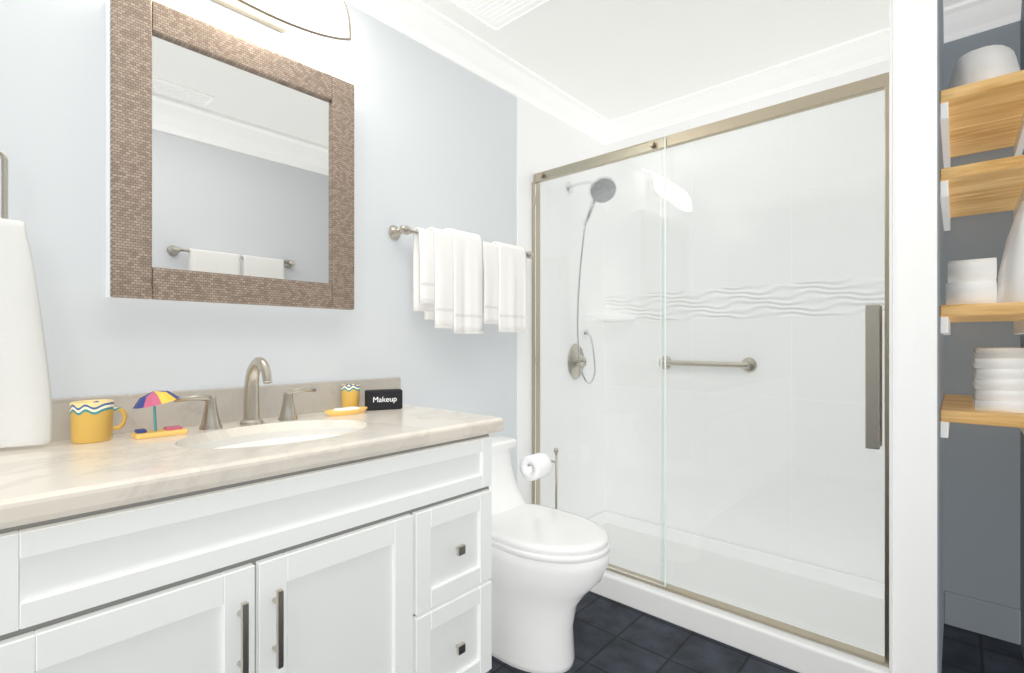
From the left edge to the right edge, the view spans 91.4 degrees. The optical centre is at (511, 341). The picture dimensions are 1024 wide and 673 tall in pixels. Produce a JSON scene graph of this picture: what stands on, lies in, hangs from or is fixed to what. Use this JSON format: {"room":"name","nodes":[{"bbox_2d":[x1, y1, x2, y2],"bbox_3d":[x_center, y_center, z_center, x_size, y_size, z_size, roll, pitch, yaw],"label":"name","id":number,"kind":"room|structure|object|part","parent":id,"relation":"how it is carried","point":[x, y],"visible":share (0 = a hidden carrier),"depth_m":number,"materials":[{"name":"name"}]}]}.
{"room":"bathroom","nodes":[
{"label":"bathroom","id":0,"kind":"room"},
{"bbox_2d":[0,0,516,481],"bbox_3d":[-0.675,-0.085,1.753,0.100,2.430,3.820,0,0,42],"label":"wall","id":1,"kind":"structure","parent":0,"point":[435,139],"depth_m":1.65,"materials":[{"name":"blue paint"}]},
{"bbox_2d":[0,150,51,447],"bbox_3d":[-1.156,-0.116,1.048,0.118,0.688,0.277,0,0,42],"label":"towel ring","id":2,"kind":"object","parent":1,"relation":"attached to","point":[25,404],"visible":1,"depth_m":1.08,"materials":[{"name":"white fabric"}]},
{"bbox_2d":[106,0,353,309],"bbox_3d":[-0.785,-0.492,1.487,0.087,0.765,0.655,0,0,42],"label":"medicine cabinet mirror","id":3,"kind":"object","parent":1,"relation":"attached to","point":[229,168],"visible":1,"depth_m":1.40,"materials":[{"name":"brown mirror"}]},
{"bbox_3d":[-0.768,-0.492,1.471,0.012,0.605,0.495,0,0,42],"label":"glass","id":4,"kind":"part","parent":3,"relation":"part of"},
{"bbox_2d":[212,0,350,40],"bbox_3d":[-0.753,-1.045,1.455,0.178,0.259,0.578,0,0,42],"label":"sconce","id":5,"kind":"object","parent":1,"relation":"attached to","point":[327,18],"visible":1,"depth_m":1.52,"materials":[{"name":"white glass"}]},
{"bbox_2d":[388,225,533,333],"bbox_3d":[-0.165,-0.248,2.152,0.128,0.428,0.781,0,0,42],"label":"towel rail","id":6,"kind":"object","parent":1,"relation":"attached to","point":[464,282],"visible":1,"depth_m":2.05,"materials":[{"name":"white fabric"}]},
{"bbox_2d":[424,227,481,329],"bbox_3d":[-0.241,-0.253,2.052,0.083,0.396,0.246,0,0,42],"label":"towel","id":7,"kind":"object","parent":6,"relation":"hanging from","point":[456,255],"depth_m":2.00,"materials":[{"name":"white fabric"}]},
{"bbox_2d":[438,227,483,333],"bbox_3d":[-0.211,-0.249,2.087,0.108,0.428,0.166,0,0,42],"label":"towel","id":8,"kind":"object","parent":6,"relation":"hanging from","point":[465,248],"depth_m":2.04,"materials":[{"name":"white fabric"}]},
{"bbox_2d":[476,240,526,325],"bbox_3d":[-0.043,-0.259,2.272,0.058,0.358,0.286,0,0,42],"label":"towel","id":9,"kind":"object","parent":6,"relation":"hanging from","point":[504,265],"depth_m":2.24,"materials":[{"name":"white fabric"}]},
{"bbox_2d":[487,241,527,332],"bbox_3d":[-0.017,-0.248,2.303,0.084,0.406,0.187,0,0,42],"label":"towel","id":10,"kind":"object","parent":6,"relation":"hanging from","point":[510,260],"depth_m":2.26,"materials":[{"name":"white fabric"}]},
{"bbox_2d":[344,0,609,144],"bbox_3d":[-0.602,-1.252,1.688,0.095,0.095,3.620,0,0,42],"label":"crown molding","id":11,"kind":"structure","parent":1,"relation":"attached to","point":[425,25],"depth_m":2.20,"materials":[{"name":"white paint"}]},
{"bbox_2d":[517,97,604,518],"bbox_3d":[0.298,-0.037,2.764,0.006,2.335,0.814,0,0,42],"label":"wall","id":12,"kind":"structure","parent":1,"relation":"attached to","point":[546,141],"depth_m":2.73,"materials":[{"name":"white tile"}]},
{"bbox_2d":[566,176,616,383],"bbox_3d":[0.461,-0.327,2.723,0.291,1.127,0.271,0,0,42],"label":"shower head","id":13,"kind":"object","parent":12,"relation":"attached to","point":[598,198],"depth_m":2.73},
{"bbox_2d":[421,0,967,120],"bbox_3d":[0.035,-1.350,1.121,2.000,0.100,3.820,0,0,42],"label":"ceiling","id":14,"kind":"structure","parent":0,"point":[609,60],"depth_m":2.14,"materials":[{"name":"white paint"}]},
{"bbox_2d":[450,0,548,29],"bbox_3d":[-0.057,-1.288,1.845,0.300,0.024,0.300,0,0,42],"label":"fan","id":15,"kind":"object","parent":14,"relation":"attached to","point":[495,14],"visible":1,"depth_m":1.92,"materials":[{"name":"white paint"}]},
{"bbox_2d":[489,591,1023,672],"bbox_3d":[0.035,1.180,1.121,2.000,0.100,3.820,0,0,42],"label":"floor","id":16,"kind":"structure","parent":0,"point":[611,636],"depth_m":1.83,"materials":[{"name":"tile"}]},
{"bbox_2d":[0,429,502,672],"bbox_3d":[-0.934,0.705,0.946,0.580,0.850,2.062,0,0,42],"label":"bathroom vanity","id":17,"kind":"object","parent":16,"relation":"on","point":[251,526],"depth_m":1.05,"materials":[{"name":"white paint"}]},
{"bbox_2d":[0,404,503,520],"bbox_3d":[-0.929,0.257,0.964,0.564,0.044,2.096,0,0,42],"label":"countertop","id":18,"kind":"structure","parent":17,"relation":"on","point":[61,473],"depth_m":1.03,"materials":[{"name":"beige stone"}]},
{"bbox_2d":[69,399,126,443],"bbox_3d":[-0.986,0.187,1.196,0.082,0.094,0.110,0,0,42],"label":"mug","id":19,"kind":"object","parent":18,"relation":"on","point":[91,421],"visible":1,"depth_m":1.16,"materials":[{"name":"ceramic"}]},
{"bbox_2d":[131,391,187,438],"bbox_3d":[-0.888,0.178,1.260,0.100,0.112,0.111,0,0,42],"label":"figurine","id":20,"kind":"object","parent":18,"relation":"on","point":[153,398],"visible":0.98,"depth_m":1.23,"materials":[{"name":"multicoloured ceramic"}]},
{"bbox_2d":[172,357,319,432],"bbox_3d":[-0.714,0.139,1.407,0.153,0.194,0.381,0,0,42],"label":"faucet","id":21,"kind":"object","parent":18,"relation":"on","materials":[{"name":"silver metal"}]},
{"bbox_2d":[172,417,375,452],"bbox_3d":[-0.603,0.325,1.307,0.351,0.157,0.501,0,0,42],"label":"sink","id":22,"kind":"object","parent":18,"relation":"in","point":[239,438],"depth_m":1.42,"materials":[{"name":"white ceramic"}]},
{"bbox_2d":[324,406,367,415],"bbox_3d":[-0.540,0.224,1.633,0.068,0.020,0.150,0,0,42],"label":"soap dish","id":23,"kind":"object","parent":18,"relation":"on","point":[344,411],"visible":1,"depth_m":1.61,"materials":[{"name":"yellow ceramic"}]},
{"bbox_2d":[341,384,359,407],"bbox_3d":[-0.556,0.191,1.721,0.062,0.087,0.062,0,0,42],"label":"tumbler","id":24,"kind":"object","parent":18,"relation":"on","point":[350,395],"visible":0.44,"depth_m":1.70,"materials":[{"name":"ceramic"}]},
{"bbox_2d":[365,389,402,410],"bbox_3d":[-0.448,0.200,1.744,0.124,0.068,0.046,0,0,-24],"label":"box","id":25,"kind":"object","parent":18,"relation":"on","point":[382,399],"visible":1,"depth_m":1.72,"materials":[{"name":"black"}]},
{"bbox_2d":[520,448,558,508],"bbox_3d":[0.164,0.811,2.314,0.200,0.637,0.173,0,0,42],"label":"toilet paper stand","id":26,"kind":"object","parent":16,"relation":"on","point":[536,466],"visible":0.71,"depth_m":2.29,"materials":[{"name":"white paper"}]},
{"bbox_2d":[489,434,609,672],"bbox_3d":[0.022,0.767,1.882,0.749,0.725,0.374,0,0,42],"label":"toilet","id":27,"kind":"object","parent":16,"relation":"on","point":[549,565],"visible":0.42,"depth_m":1.70,"materials":[{"name":"white ceramic"}]},
{"bbox_3d":[0.114,0.680,1.800,0.502,0.046,0.374,0,0,42],"label":"seat","id":28,"kind":"part","parent":27,"relation":"part of","materials":[{"name":"white plastic"}]},
{"bbox_2d":[532,72,888,672],"bbox_3d":[0.863,0.138,2.299,1.454,1.985,0.741,0,0,42],"label":"shower enclosure","id":29,"kind":"object","parent":16,"relation":"on","point":[797,616],"visible":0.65,"depth_m":2.03,"materials":[{"name":"clear glass"}]},
{"bbox_3d":[0.376,0.082,2.301,0.689,1.860,0.008,0,0,42],"label":"glass","id":30,"kind":"part","parent":29,"relation":"part of","materials":[{"name":"clear glass"}]},
{"bbox_3d":[1.170,0.110,1.617,0.038,0.460,0.082,0,0,42],"label":"handle","id":31,"kind":"part","parent":29,"relation":"part of","materials":[{"name":"silver metal"}]},
{"bbox_2d":[893,0,936,672],"bbox_3d":[1.461,-0.085,1.786,0.105,2.430,0.730,0,0,42],"label":"wall","id":32,"kind":"structure","parent":0,"point":[914,336],"depth_m":1.51,"materials":[{"name":"white paint"}]},
{"bbox_2d":[889,0,892,672],"bbox_3d":[1.410,-0.037,1.814,0.006,2.335,0.741,0,0,42],"label":"wall","id":33,"kind":"structure","parent":32,"relation":"attached to","point":[890,336],"depth_m":1.54,"materials":[{"name":"white paint"}]},
{"bbox_2d":[937,0,943,672],"bbox_3d":[1.507,-0.085,1.756,0.004,2.430,0.706,0,0,42],"label":"wall","id":34,"kind":"structure","parent":32,"relation":"attached to","point":[940,370],"depth_m":1.53,"materials":[{"name":"white paint"}]},
{"bbox_2d":[940,70,1023,437],"bbox_3d":[1.600,-0.237,1.695,0.216,1.061,0.640,0,0,42],"label":"closet shelf","id":35,"kind":"object","parent":34,"relation":"attached to","point":[982,115],"visible":0.9,"depth_m":1.56,"materials":[{"name":"brown wood"}]},
{"bbox_2d":[946,257,996,304],"bbox_3d":[1.502,-0.184,1.641,0.114,0.141,0.330,0,0,42],"label":"towel stack","id":36,"kind":"object","parent":35,"relation":"on","point":[971,281],"visible":0.85,"depth_m":1.52,"materials":[{"name":"white fabric"}]},
{"bbox_2d":[948,45,1019,88],"bbox_3d":[1.612,-0.849,1.711,0.190,0.159,0.440,0,0,42],"label":"towel","id":37,"kind":"object","parent":35,"relation":"on","point":[985,62],"visible":0.35,"depth_m":1.56,"materials":[{"name":"white fabric"}]},
{"bbox_2d":[973,347,1023,412],"bbox_3d":[1.544,0.113,1.591,0.110,0.189,0.310,0,0,42],"label":"towel stack","id":38,"kind":"object","parent":35,"relation":"on","point":[998,379],"visible":1,"depth_m":1.48,"materials":[{"name":"white fabric"}]},
{"bbox_2d":[996,201,1023,302],"bbox_3d":[1.564,-0.264,1.553,0.086,0.300,0.350,0,0,42],"label":"bundle","id":39,"kind":"object","parent":35,"relation":"on","point":[1010,283],"visible":0.79,"depth_m":1.45,"materials":[{"name":"white fabric"}]},
{"bbox_3d":[1.309,-0.085,2.477,1.900,2.430,0.100,0,0,42],"label":"wall","id":40,"kind":"structure","parent":0,"visible":0},
{"bbox_2d":[605,60,888,582],"bbox_3d":[1.115,-0.037,2.577,1.462,2.335,0.006,0,0,42],"label":"wall","id":41,"kind":"structure","parent":40,"relation":"attached to","point":[750,383],"depth_m":2.48,"materials":[{"name":"white tile"}]},
{"bbox_2d":[659,356,756,372],"bbox_3d":[1.005,0.115,2.632,0.516,0.076,0.058,0,0,42],"label":"grab bar","id":42,"kind":"object","parent":41,"relation":"attached to","point":[745,362],"depth_m":2.57,"materials":[{"name":"silver metal"}]},
{"bbox_2d":[607,89,864,555],"bbox_3d":[1.110,-0.092,2.576,1.454,2.225,0.001,0,0,42],"label":"grout lines","id":43,"kind":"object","parent":41,"relation":"attached to","point":[791,398],"depth_m":2.38,"materials":[{"name":"white"}]},
{"bbox_2d":[605,277,884,321],"bbox_3d":[1.110,-0.200,2.576,1.454,0.160,0.002,0,0,42],"label":"decorative tile border","id":44,"kind":"object","parent":41,"relation":"attached to","point":[823,295],"depth_m":2.47,"materials":[{"name":"white tile"}]},
{"bbox_2d":[605,27,888,144],"bbox_3d":[1.084,-1.252,2.547,1.470,0.095,0.095,0,0,42],"label":"crown molding","id":45,"kind":"structure","parent":40,"relation":"attached to","point":[872,48],"depth_m":2.43,"materials":[{"name":"white paint"}]},
{"bbox_2d":[944,21,1019,608],"bbox_3d":[1.825,-0.085,1.947,0.225,2.430,0.004,0,0,42],"label":"wall","id":46,"kind":"structure","parent":40,"relation":"attached to","point":[981,512],"depth_m":1.95,"materials":[{"name":"grey paint"}]},
{"bbox_2d":[944,591,1020,644],"bbox_3d":[1.819,1.065,1.940,0.217,0.130,0.016,0,0,42],"label":"baseboard","id":47,"kind":"structure","parent":46,"relation":"attached to","point":[992,619],"depth_m":1.93,"materials":[{"name":"grey paint"}]},
{"bbox_2d":[943,0,1021,42],"bbox_3d":[1.795,-1.252,1.913,0.225,0.095,0.095,0,0,42],"label":"crown molding","id":48,"kind":"structure","parent":40,"relation":"attached to","point":[967,18],"depth_m":1.92,"materials":[{"name":"white paint"}]},
{"bbox_3d":[0.711,-0.085,0.452,0.100,2.430,3.720,0,0,42],"label":"wall","id":49,"kind":"structure","parent":0,"visible":0},
{"bbox_2d":[1020,0,1023,657],"bbox_3d":[1.672,-0.085,1.609,0.004,2.430,0.706,0,0,42],"label":"wall","id":50,"kind":"structure","parent":49,"relation":"attached to","point":[1021,433],"depth_m":1.81,"materials":[{"name":"grey paint"}]}
]}

